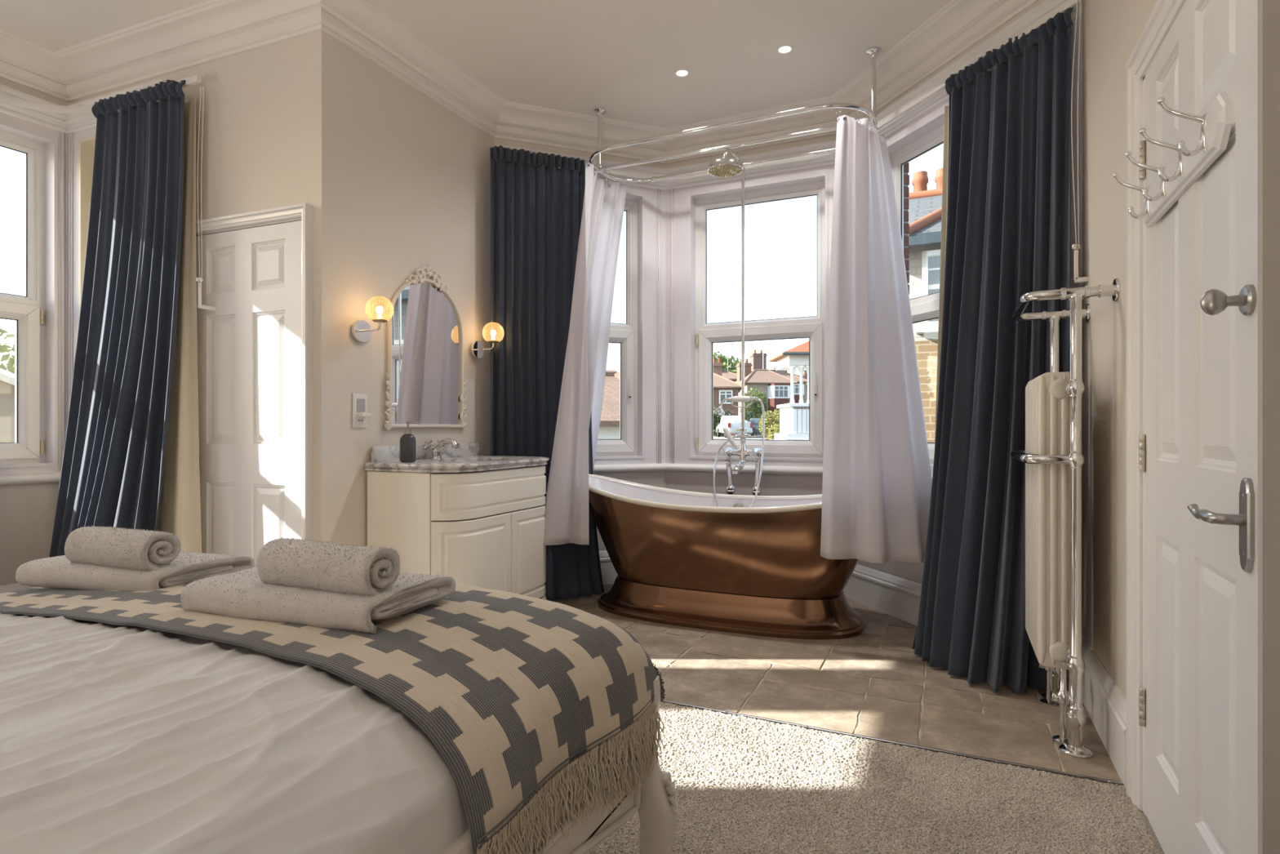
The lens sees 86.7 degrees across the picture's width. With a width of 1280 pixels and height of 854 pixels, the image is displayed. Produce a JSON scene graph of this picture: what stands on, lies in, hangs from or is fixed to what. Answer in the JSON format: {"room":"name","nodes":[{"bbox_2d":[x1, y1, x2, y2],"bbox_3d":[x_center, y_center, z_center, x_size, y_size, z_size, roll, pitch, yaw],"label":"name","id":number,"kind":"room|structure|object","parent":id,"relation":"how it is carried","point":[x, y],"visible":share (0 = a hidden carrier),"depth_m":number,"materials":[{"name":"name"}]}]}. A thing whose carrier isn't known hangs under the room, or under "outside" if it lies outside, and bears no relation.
{"room":"hotel room","nodes":[
{"label":"hotel room","id":0,"kind":"room"},
{"bbox_2d":[0,76,68,106],"bbox_3d":[-4.141,-0.470,1.836,0.160,3.020,4.522,0,0,24],"label":"wall","id":1,"kind":"structure","parent":0,"point":[4,82],"depth_m":3.62,"materials":[{"name":"paint"}]},
{"bbox_2d":[0,582,35,592],"bbox_3d":[-3.611,0.927,1.621,0.985,0.225,4.369,0,0,24],"label":"baseboard","id":2,"kind":"structure","parent":1,"relation":"attached to","point":[15,586],"depth_m":3.54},
{"bbox_2d":[0,482,59,586],"bbox_3d":[-4.066,0.665,1.802,0.006,0.750,4.322,0,0,24],"label":"wall panel","id":3,"kind":"object","parent":1,"relation":"in","point":[27,511],"depth_m":3.59,"materials":[{"name":"beige paint"}]},
{"bbox_2d":[0,471,61,485],"bbox_3d":[-4.017,0.275,1.782,0.112,0.054,4.327,0,0,24],"label":"sill","id":4,"kind":"structure","parent":1,"relation":"attached to","point":[43,477],"depth_m":3.58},
{"bbox_2d":[0,111,66,475],"bbox_3d":[-4.129,-0.685,1.830,0.177,1.880,4.322,0,0,24],"label":"window","id":5,"kind":"structure","parent":1,"relation":"in","point":[55,141],"depth_m":3.71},
{"bbox_2d":[0,130,44,464],"bbox_3d":[-3.484,-0.680,3.327,0.086,1.752,0.910,0,0,24],"label":"window","id":6,"kind":"structure","parent":5,"relation":"attached to","point":[28,312],"depth_m":3.68,"materials":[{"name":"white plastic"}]},
{"bbox_2d":[66,126,96,431],"bbox_3d":[-2.761,-0.685,3.650,0.860,1.880,0.121,0,0,22],"label":"window trim","id":7,"kind":"structure","parent":1,"relation":"attached to","point":[80,145],"depth_m":3.73,"materials":[{"name":"beige paint"}]},
{"bbox_2d":[0,78,166,133],"bbox_3d":[-3.668,-1.685,1.643,0.862,0.130,4.363,0,0,24],"label":"trim","id":8,"kind":"structure","parent":1,"relation":"attached to","point":[67,123],"depth_m":3.62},
{"bbox_2d":[0,74,200,113],"bbox_3d":[-3.462,-1.659,2.570,2.901,0.034,0.918,0,0,-43],"label":"track","id":9,"kind":"object","parent":1,"relation":"attached to","point":[196,79],"visible":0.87,"depth_m":3.50,"materials":[{"name":"white plastic"}]},
{"bbox_2d":[48,79,201,557],"bbox_3d":[-2.621,-0.324,3.304,1.102,2.698,0.300,0,0,16],"label":"curtain","id":10,"kind":"object","parent":9,"relation":"hanging from","point":[132,426],"visible":0.78,"depth_m":3.32,"materials":[{"name":"blue fabric"}]},
{"bbox_2d":[195,86,215,310],"bbox_3d":[-2.099,-1.105,3.295,0.038,1.065,0.094,0,0,24],"label":"pull cord","id":11,"kind":"object","parent":9,"relation":"hanging from","point":[200,305],"visible":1,"depth_m":3.26,"materials":[{"name":"white plastic"}]},
{"bbox_2d":[68,30,321,541],"bbox_3d":[-2.329,-0.470,3.520,1.960,3.020,0.160,0,0,22],"label":"wall","id":12,"kind":"structure","parent":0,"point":[262,131],"depth_m":3.21,"materials":[{"name":"paint"}]},
{"bbox_2d":[195,203,312,567],"bbox_3d":[-1.879,0.015,3.311,0.863,2.051,0.216,0,0,20],"label":"door","id":13,"kind":"structure","parent":12,"relation":"attached to","point":[255,350],"depth_m":3.24,"materials":[{"name":"white wood"}]},
{"bbox_2d":[356,398,364,412],"bbox_3d":[-1.347,-0.104,3.274,0.003,0.064,0.050,0,0,24],"label":"switch","id":14,"kind":"object","parent":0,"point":[360,402],"depth_m":3.27,"materials":[{"name":"grey plastic"}]},
{"bbox_2d":[321,30,493,546],"bbox_3d":[-1.222,-0.470,3.734,0.153,3.020,1.371,0,0,24],"label":"wall","id":15,"kind":"structure","parent":0,"point":[406,179],"depth_m":3.39,"materials":[{"name":"paint"}]},
{"bbox_2d":[351,392,371,427],"bbox_3d":[-1.337,-0.080,3.268,0.045,0.165,0.088,0,0,24],"label":"socket","id":16,"kind":"object","parent":15,"relation":"attached to","point":[360,414],"visible":1,"depth_m":3.26,"materials":[{"name":"white plastic"}]},
{"bbox_2d":[351,296,394,342],"bbox_3d":[-1.268,-0.515,3.241,0.191,0.212,0.127,0,0,24],"label":"wall light","id":17,"kind":"object","parent":15,"relation":"attached to","point":[361,330],"visible":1,"depth_m":3.24,"materials":[{"name":"glass"}]},
{"bbox_2d":[384,263,466,430],"bbox_3d":[-1.150,-0.432,3.684,0.036,0.900,0.628,0,0,24],"label":"wall mirror","id":18,"kind":"object","parent":15,"relation":"attached to","point":[425,382],"visible":1,"depth_m":3.66,"materials":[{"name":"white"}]},
{"bbox_2d":[470,321,504,359],"bbox_3d":[-0.899,-0.515,4.035,0.191,0.212,0.127,0,0,24],"label":"wall light","id":19,"kind":"object","parent":15,"relation":"attached to","point":[477,348],"visible":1,"depth_m":4.03,"materials":[{"name":"glass"}]},
{"bbox_2d":[0,0,1039,164],"bbox_3d":[-1.369,-1.893,1.781,4.935,0.175,6.512,0,0,24],"label":"crown molding","id":20,"kind":"structure","parent":15,"relation":"attached to","point":[210,30],"depth_m":3.53,"materials":[{"name":"paint"}]},
{"bbox_2d":[0,0,951,128],"bbox_3d":[-1.369,-2.030,1.781,4.935,0.100,6.512,0,0,24],"label":"ceiling","id":21,"kind":"structure","parent":0,"point":[621,58],"depth_m":3.48,"materials":[{"name":"paint"}]},
{"bbox_2d":[673,68,690,77],"bbox_3d":[0.235,-1.977,3.791,0.092,0.005,0.092,0,0,24],"label":"recessed light","id":22,"kind":"object","parent":21,"relation":"in","point":[681,73],"visible":1,"depth_m":3.79,"materials":[{"name":"white plastic"}]},
{"bbox_2d":[589,47,881,182],"bbox_3d":[0.489,-1.785,3.911,1.710,0.388,0.599,0,0,24],"label":"shower rail","id":23,"kind":"object","parent":21,"relation":"hanging from","point":[873,52],"visible":0.89,"depth_m":3.82,"materials":[{"name":"silver metal"}]},
{"bbox_2d":[543,156,627,545],"bbox_3d":[-0.363,-0.490,4.106,0.353,2.290,0.767,0,0,18],"label":"shower curtain","id":24,"kind":"object","parent":23,"relation":"hanging from","point":[582,389],"visible":1,"depth_m":3.95,"materials":[{"name":"white fabric"}]},
{"bbox_2d":[820,107,932,563],"bbox_3d":[1.194,-0.505,3.319,0.677,2.260,0.453,0,0,-43],"label":"shower curtain","id":25,"kind":"object","parent":23,"relation":"hanging from","point":[877,479],"visible":0.95,"depth_m":3.27,"materials":[{"name":"white fabric"}]},
{"bbox_2d":[775,44,793,54],"bbox_3d":[0.759,-1.977,3.554,0.092,0.005,0.092,0,0,24],"label":"recessed light","id":26,"kind":"object","parent":21,"relation":"in","point":[784,49],"visible":1,"depth_m":3.55,"materials":[{"name":"white plastic"}]},
{"bbox_2d":[493,137,665,551],"bbox_3d":[-0.396,-0.470,4.517,1.406,3.020,0.166,0,0,-21],"label":"wall","id":27,"kind":"structure","parent":0,"point":[500,141],"depth_m":4.52,"materials":[{"name":"paint"}]},
{"bbox_2d":[595,199,637,456],"bbox_3d":[-0.383,-0.680,4.527,0.778,1.752,0.117,0,0,-21],"label":"window","id":28,"kind":"structure","parent":27,"relation":"in","point":[625,335],"depth_m":4.63,"materials":[{"name":"white plastic"}]},
{"bbox_2d":[594,183,665,464],"bbox_3d":[-0.392,-0.685,4.507,1.166,1.880,0.177,0,0,-21],"label":"trim","id":29,"kind":"structure","parent":27,"relation":"attached to","point":[651,202],"depth_m":4.61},
{"bbox_2d":[665,134,836,495],"bbox_3d":[0.753,-0.470,4.478,1.438,3.020,0.166,0,0,24],"label":"wall","id":30,"kind":"structure","parent":0,"point":[698,482],"depth_m":4.41,"materials":[{"name":"beige paint"}]},
{"bbox_2d":[665,163,835,466],"bbox_3d":[0.749,-0.685,4.468,1.198,1.880,0.177,0,0,24],"label":"trim","id":31,"kind":"structure","parent":30,"relation":"attached to","point":[680,202],"depth_m":4.59,"materials":[{"name":"white wood"}]},
{"bbox_2d":[695,180,825,457],"bbox_3d":[0.785,-0.680,4.469,0.883,1.752,0.117,0,0,24],"label":"window","id":32,"kind":"structure","parent":30,"relation":"in","point":[812,327],"depth_m":4.47,"materials":[{"name":"white plastic"}]},
{"bbox_2d":[551,583,1121,782],"bbox_3d":[0.423,1.070,3.479,3.074,0.060,1.938,0,0,24],"label":"floor","id":33,"kind":"structure","parent":0,"point":[873,682],"depth_m":2.67,"materials":[{"name":"beige tile"}]},
{"bbox_2d":[367,465,546,599],"bbox_3d":[-0.899,0.627,3.592,0.552,0.826,0.916,0,0,24],"label":"vanity unit","id":34,"kind":"object","parent":33,"relation":"on","point":[481,529],"visible":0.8,"depth_m":3.25,"materials":[{"name":"white wood"}]},
{"bbox_2d":[363,442,549,472],"bbox_3d":[-0.894,0.217,3.590,0.562,0.245,0.936,0,0,24],"label":"countertop","id":35,"kind":"structure","parent":34,"relation":"on","point":[466,458],"depth_m":3.40,"materials":[{"name":"grey stone"}]},
{"bbox_2d":[400,421,419,462],"bbox_3d":[-1.127,0.071,3.306,0.087,0.200,0.075,0,0,24],"label":"soap dispenser","id":36,"kind":"object","parent":35,"relation":"on","point":[407,441],"visible":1,"depth_m":3.28,"materials":[{"name":"grey glass"}]},
{"bbox_2d":[400,433,416,462],"bbox_3d":[-1.133,0.102,3.308,0.075,0.139,0.075,0,0,24],"label":"bottle","id":37,"kind":"object","parent":36,"relation":"attached to","point":[407,441],"depth_m":3.28,"materials":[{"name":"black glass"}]},
{"bbox_2d":[423,437,458,459],"bbox_3d":[-1.044,0.115,3.620,0.182,0.116,0.144,0,0,24],"label":"mixer","id":38,"kind":"object","parent":35,"relation":"on","point":[436,451],"visible":1,"depth_m":3.61,"materials":[{"name":"silver metal"}]},
{"bbox_2d":[588,473,865,639],"bbox_3d":[0.474,0.665,3.804,1.874,0.750,0.714,0,0,24],"label":"bathtub","id":39,"kind":"object","parent":33,"relation":"on","point":[678,557],"visible":0.77,"depth_m":3.53,"materials":[{"name":"orange metal"}]},
{"bbox_2d":[588,476,822,506],"bbox_3d":[0.474,0.561,3.804,1.770,0.508,0.584,0,0,24],"label":"basin","id":40,"kind":"object","parent":39,"relation":"in","point":[603,491],"depth_m":4.11,"materials":[{"name":"white ceramic"}]},
{"bbox_2d":[720,148,761,495],"bbox_3d":[0.571,-0.301,4.056,0.252,2.682,0.423,0,0,24],"label":"mixer","id":41,"kind":"object","parent":39,"relation":"on","point":[742,452],"visible":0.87,"depth_m":4.20,"materials":[{"name":"silver metal"}]},
{"bbox_2d":[706,151,743,177],"bbox_3d":[0.487,-1.512,3.873,0.206,0.106,0.206,0,0,24],"label":"rose","id":42,"kind":"object","parent":41,"relation":"attached to","point":[725,166],"visible":1,"depth_m":3.84,"materials":[{"name":"silver metal"}]},
{"bbox_2d":[712,395,764,506],"bbox_3d":[0.584,0.186,4.103,0.329,0.757,0.246,0,0,24],"label":"handset","id":43,"kind":"object","parent":41,"relation":"attached to","point":[718,411],"visible":0.88,"depth_m":4.14,"materials":[{"name":"silver metal"}]},
{"bbox_2d":[660,699,1124,786],"bbox_3d":[0.018,1.046,2.600,3.055,0.027,0.019,0,0,24],"label":"trim","id":44,"kind":"structure","parent":33,"relation":"on","point":[936,750],"depth_m":2.20,"materials":[{"name":"silver metal"}]},
{"bbox_2d":[584,701,1164,853],"bbox_3d":[-1.772,1.066,0.894,4.935,0.067,4.564,0,0,24],"label":"carpet","id":45,"kind":"structure","parent":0,"point":[744,784],"depth_m":1.87,"materials":[{"name":"beige carpet"}]},
{"bbox_2d":[440,675,678,853],"bbox_3d":[-1.222,0.465,0.720,1.803,1.150,2.402,0,0,24],"label":"bed","id":46,"kind":"object","parent":45,"relation":"on","point":[656,806],"visible":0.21,"depth_m":1.37,"materials":[{"name":"beige fabric"}]},
{"bbox_2d":[0,613,622,853],"bbox_3d":[-1.220,0.509,0.719,1.695,0.326,2.223,0,0,24],"label":"bedspread","id":47,"kind":"object","parent":46,"relation":"on","point":[114,739],"visible":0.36,"depth_m":0.83,"materials":[{"name":"white fabric"}]},
{"bbox_2d":[0,582,665,853],"bbox_3d":[-0.853,0.522,1.510,1.761,0.357,0.614,0,0,24],"label":"throw blanket","id":48,"kind":"object","parent":47,"relation":"on","point":[512,691],"visible":0.71,"depth_m":1.15,"materials":[{"name":"beige fabric"}]},
{"bbox_2d":[15,550,254,591],"bbox_3d":[-1.227,0.346,1.665,0.436,0.069,0.276,0,0,16],"label":"folded towel","id":49,"kind":"object","parent":48,"relation":"on","point":[58,571],"visible":0.66,"depth_m":1.56,"materials":[{"name":"beige fabric"}]},
{"bbox_2d":[63,524,181,570],"bbox_3d":[-1.205,0.285,1.579,0.272,0.102,0.099,0,0,20],"label":"rolled towel","id":50,"kind":"object","parent":49,"relation":"on","point":[129,548],"visible":0.98,"depth_m":1.54,"materials":[{"name":"beige fabric"}]},
{"bbox_2d":[180,566,455,633],"bbox_3d":[-0.616,0.322,1.321,0.438,0.069,0.268,0,0,19],"label":"folded towel","id":51,"kind":"object","parent":48,"relation":"on","point":[242,593],"visible":0.66,"depth_m":1.22,"materials":[{"name":"beige fabric"}]},
{"bbox_2d":[256,537,399,596],"bbox_3d":[-0.578,0.260,1.250,0.281,0.101,0.101,0,0,24],"label":"rolled towel","id":52,"kind":"object","parent":51,"relation":"on","point":[357,570],"visible":0.95,"depth_m":1.21,"materials":[{"name":"beige fabric"}]},
{"bbox_2d":[903,162,909,294],"bbox_3d":[1.502,-0.686,4.282,0.188,2.453,0.366,0,0,-18],"label":"brick pier","id":53,"kind":"object","parent":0,"point":[906,166],"visible":0.02,"depth_m":4.13,"materials":[{"name":"brown brick"}]},
{"bbox_2d":[857,0,1082,632],"bbox_3d":[1.563,-0.470,3.502,0.166,3.020,1.675,0,0,-18],"label":"wall","id":54,"kind":"structure","parent":0,"point":[913,571],"depth_m":3.58,"materials":[{"name":"beige paint"}]},
{"bbox_2d":[494,0,1082,190],"bbox_3d":[0.671,-1.685,3.888,3.081,0.130,1.073,0,0,30],"label":"curtain rail","id":55,"kind":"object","parent":54,"relation":"attached to","point":[1046,6],"depth_m":4.15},
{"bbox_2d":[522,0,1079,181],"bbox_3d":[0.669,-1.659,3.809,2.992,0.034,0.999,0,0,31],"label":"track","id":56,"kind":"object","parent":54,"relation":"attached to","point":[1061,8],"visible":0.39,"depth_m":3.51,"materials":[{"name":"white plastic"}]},
{"bbox_2d":[489,145,604,600],"bbox_3d":[-0.563,-0.333,4.100,0.706,2.718,0.228,0,0,-21],"label":"curtain","id":57,"kind":"object","parent":56,"relation":"hanging from","point":[536,205],"visible":0.65,"depth_m":4.14,"materials":[{"name":"blue fabric"}]},
{"bbox_2d":[911,7,1073,693],"bbox_3d":[1.439,-0.320,2.906,0.370,2.697,0.712,0,0,-19],"label":"curtain","id":58,"kind":"object","parent":56,"relation":"hanging from","point":[1006,215],"visible":0.91,"depth_m":2.85,"materials":[{"name":"blue fabric"}]},
{"bbox_2d":[1071,0,1088,283],"bbox_3d":[1.677,-1.098,2.588,0.057,1.092,0.033,0,0,24],"label":"pull cord","id":59,"kind":"object","parent":56,"relation":"hanging from","point":[1082,279],"visible":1,"depth_m":2.59,"materials":[{"name":"white plastic"}]},
{"bbox_2d":[593,462,1082,502],"bbox_3d":[0.672,0.275,3.892,3.081,0.054,1.064,0,0,30],"label":"sill","id":60,"kind":"structure","parent":54,"relation":"attached to","point":[766,469],"depth_m":4.47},
{"bbox_2d":[599,550,1126,788],"bbox_3d":[0.727,0.927,3.606,3.266,0.225,1.547,0,0,43],"label":"baseboard","id":61,"kind":"structure","parent":54,"relation":"attached to","point":[899,597],"depth_m":2.56,"materials":[{"name":"white wood"}]},
{"bbox_2d":[889,124,943,464],"bbox_3d":[1.580,-0.680,3.463,0.117,1.752,0.912,0,0,-18],"label":"window","id":62,"kind":"structure","parent":54,"relation":"in","point":[925,308],"depth_m":3.68,"materials":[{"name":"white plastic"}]},
{"bbox_2d":[884,15,1082,491],"bbox_3d":[1.571,-0.685,3.442,0.177,1.880,1.555,0,0,-18],"label":"trim","id":63,"kind":"structure","parent":54,"relation":"attached to","point":[932,119],"depth_m":2.70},
{"bbox_2d":[1082,0,1157,700],"bbox_3d":[1.451,-0.470,1.832,0.160,3.020,2.095,0,0,24],"label":"wall","id":64,"kind":"structure","parent":0,"point":[1112,29],"depth_m":2.28,"materials":[{"name":"paint"}]},
{"bbox_2d":[1010,277,1119,758],"bbox_3d":[1.475,0.286,2.398,0.263,1.507,0.566,0,0,24],"label":"towel radiator","id":65,"kind":"object","parent":64,"relation":"attached to","point":[1053,457],"visible":1,"depth_m":2.24,"materials":[{"name":"silver metal"}]},
{"bbox_2d":[1126,0,1262,853],"bbox_3d":[1.219,0.005,1.446,0.224,2.070,1.000,0,0,24],"label":"door","id":66,"kind":"structure","parent":64,"relation":"in","point":[1194,277],"depth_m":1.43,"materials":[{"name":"white"}]},
{"bbox_2d":[1112,92,1232,227],"bbox_3d":[1.163,-0.584,1.525,0.094,0.137,0.613,0,0,25],"label":"coat rack","id":67,"kind":"object","parent":66,"relation":"attached to","point":[1208,138],"visible":1,"depth_m":1.41,"materials":[{"name":"white"}]},
{"bbox_2d":[1262,0,1279,853],"bbox_3d":[0.298,-0.470,-0.673,0.300,3.020,3.420,0,0,24],"label":"wall","id":68,"kind":"structure","parent":0,"point":[1271,8],"depth_m":0.92,"materials":[{"name":"beige paint"}]},
{"label":"outside","id":69,"kind":"structure","parent":0,"visible":0},
{"bbox_2d":[713,351,739,373],"bbox_3d":[12.116,-6.778,95.001,8.342,8.080,8.410,0,0,24],"label":"tree","id":70,"kind":"object","parent":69,"point":[733,369],"visible":0.14,"depth_m":93.60,"materials":[{"name":"green plant"}]},
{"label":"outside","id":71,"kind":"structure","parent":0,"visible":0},
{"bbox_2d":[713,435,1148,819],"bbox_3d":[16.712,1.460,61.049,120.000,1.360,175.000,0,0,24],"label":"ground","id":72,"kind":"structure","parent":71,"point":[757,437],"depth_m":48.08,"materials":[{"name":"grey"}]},
{"bbox_2d":[0,368,14,442],"bbox_3d":[-9.602,0.673,9.187,3.120,2.934,4.054,0,0,24],"label":"garden shed","id":73,"kind":"object","parent":72,"relation":"on","point":[6,378],"visible":0.02,"depth_m":8.86,"materials":[{"name":"brown tile"}]},
{"bbox_2d":[0,328,14,373],"bbox_3d":[-11.505,0.124,12.478,2.716,4.095,2.525,0,0,-39],"label":"tree","id":74,"kind":"object","parent":72,"relation":"on","point":[3,348],"visible":0.02,"depth_m":12.22,"materials":[{"name":"green plant"}]},
{"bbox_2d":[597,369,619,439],"bbox_3d":[-2.403,0.065,16.910,6.869,4.150,5.813,0,0,-4],"label":"house","id":75,"kind":"structure","parent":72,"relation":"on","point":[609,428],"depth_m":14.82,"materials":[{"name":"brown tile"}]},
{"bbox_2d":[713,407,734,436],"bbox_3d":[6.438,-0.428,56.344,2.856,2.563,2.191,0,0,24],"label":"bush","id":76,"kind":"object","parent":72,"relation":"on","point":[717,418],"visible":0.25,"depth_m":55.59,"materials":[{"name":"green plant"}]},
{"bbox_2d":[713,358,741,435],"bbox_3d":[5.680,-2.885,64.411,7.862,7.450,8.818,0,0,6],"label":"house","id":77,"kind":"structure","parent":72,"relation":"on","point":[723,388],"depth_m":60.20,"materials":[{"name":"brown tile"}]},
{"bbox_2d":[721,342,737,381],"bbox_3d":[8.302,-4.970,79.500,11.238,11.620,10.254,0,0,24],"label":"house","id":78,"kind":"structure","parent":72,"relation":"on","point":[732,376],"depth_m":77.19,"materials":[{"name":"brown tile"}]},
{"bbox_2d":[715,415,752,437],"bbox_3d":[6.992,-0.052,50.634,1.900,1.637,4.900,0,0,-4],"label":"pickup truck","id":79,"kind":"object","parent":72,"relation":"on","point":[733,427],"visible":0.62,"depth_m":48.33,"materials":[{"name":"white paint"}]},
{"bbox_2d":[724,417,751,423],"bbox_3d":[7.080,-0.439,49.237,1.600,0.378,1.800,0,0,-4],"label":"tarpaulin","id":80,"kind":"object","parent":79,"relation":"on","point":[738,420],"visible":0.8,"depth_m":48.66,"materials":[{"name":"white fabric"}]},
{"bbox_2d":[744,410,761,435],"bbox_3d":[9.274,-0.301,56.101,2.168,2.180,1.662,0,0,24],"label":"bush","id":81,"kind":"object","parent":72,"relation":"on","point":[749,414],"visible":0.18,"depth_m":55.97,"materials":[{"name":"green plant"}]},
{"bbox_2d":[740,384,768,435],"bbox_3d":[9.937,-1.448,58.525,2.417,4.384,2.334,0,0,24],"label":"tree","id":82,"kind":"object","parent":72,"relation":"on","point":[755,407],"visible":0.48,"depth_m":58.09,"materials":[{"name":"green plant"}]},
{"bbox_2d":[749,417,766,434],"bbox_3d":[9.249,0.040,52.460,1.800,1.459,4.010,0,0,10],"label":"parked car","id":83,"kind":"object","parent":72,"relation":"on","point":[756,427],"visible":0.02,"depth_m":50.65,"materials":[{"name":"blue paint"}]},
{"bbox_2d":[734,342,797,435],"bbox_3d":[12.590,-3.970,69.826,5.468,9.620,7.299,0,0,-6],"label":"house","id":84,"kind":"structure","parent":72,"relation":"on","point":[776,387],"depth_m":67.02,"materials":[{"name":"brown tile"}]},
{"bbox_2d":[758,408,779,438],"bbox_3d":[7.858,-0.070,40.392,1.690,2.050,1.264,0,0,24],"label":"shrub","id":85,"kind":"object","parent":72,"relation":"on","point":[772,418],"visible":0.52,"depth_m":40.23,"materials":[{"name":"yellow plant"}]},
{"bbox_2d":[765,423,779,439],"bbox_3d":[6.268,0.591,30.329,1.349,1.528,1.292,0,0,24],"label":"shrub","id":86,"kind":"object","parent":72,"relation":"on","point":[770,436],"visible":0.08,"depth_m":30.25,"materials":[{"name":"yellow plant"}]},
{"bbox_2d":[749,346,807,403],"bbox_3d":[16.406,-4.620,83.733,9.761,10.920,10.084,0,0,24],"label":"house","id":87,"kind":"structure","parent":72,"relation":"on","point":[756,358],"depth_m":82.20,"materials":[{"name":"brown tile"}]},
{"bbox_2d":[768,341,808,439],"bbox_3d":[4.762,-0.120,16.713,2.900,4.520,2.015,0,0,0],"label":"porch","id":88,"kind":"object","parent":72,"relation":"on","point":[793,417],"visible":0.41,"depth_m":16.02,"materials":[{"name":"grey paint"}]},
{"bbox_2d":[773,365,807,399],"bbox_3d":[21.552,-4.185,98.345,11.125,10.050,11.446,0,0,24],"label":"house","id":89,"kind":"structure","parent":72,"relation":"on","point":[805,375],"depth_m":96.90,"materials":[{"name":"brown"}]},
{"bbox_2d":[907,168,942,442],"bbox_3d":[4.660,-0.460,7.125,4.200,5.200,3.573,0,0,24],"label":"house","id":90,"kind":"structure","parent":72,"relation":"on","point":[925,206],"depth_m":6.45,"materials":[{"name":"beige brick"}]},
{"bbox_2d":[912,170,928,191],"bbox_3d":[3.383,-2.860,8.184,0.180,0.400,0.176,0,0,24],"label":"chimney pot","id":91,"kind":"object","parent":90,"relation":"on","point":[920,180],"depth_m":8.12,"materials":[{"name":"ceramic"}]},
{"bbox_2d":[934,168,942,188],"bbox_3d":[3.610,-2.860,8.080,0.180,0.400,0.176,0,0,24],"label":"chimney pot","id":92,"kind":"object","parent":90,"relation":"on","point":[939,173],"depth_m":8.03,"materials":[{"name":"ceramic"}]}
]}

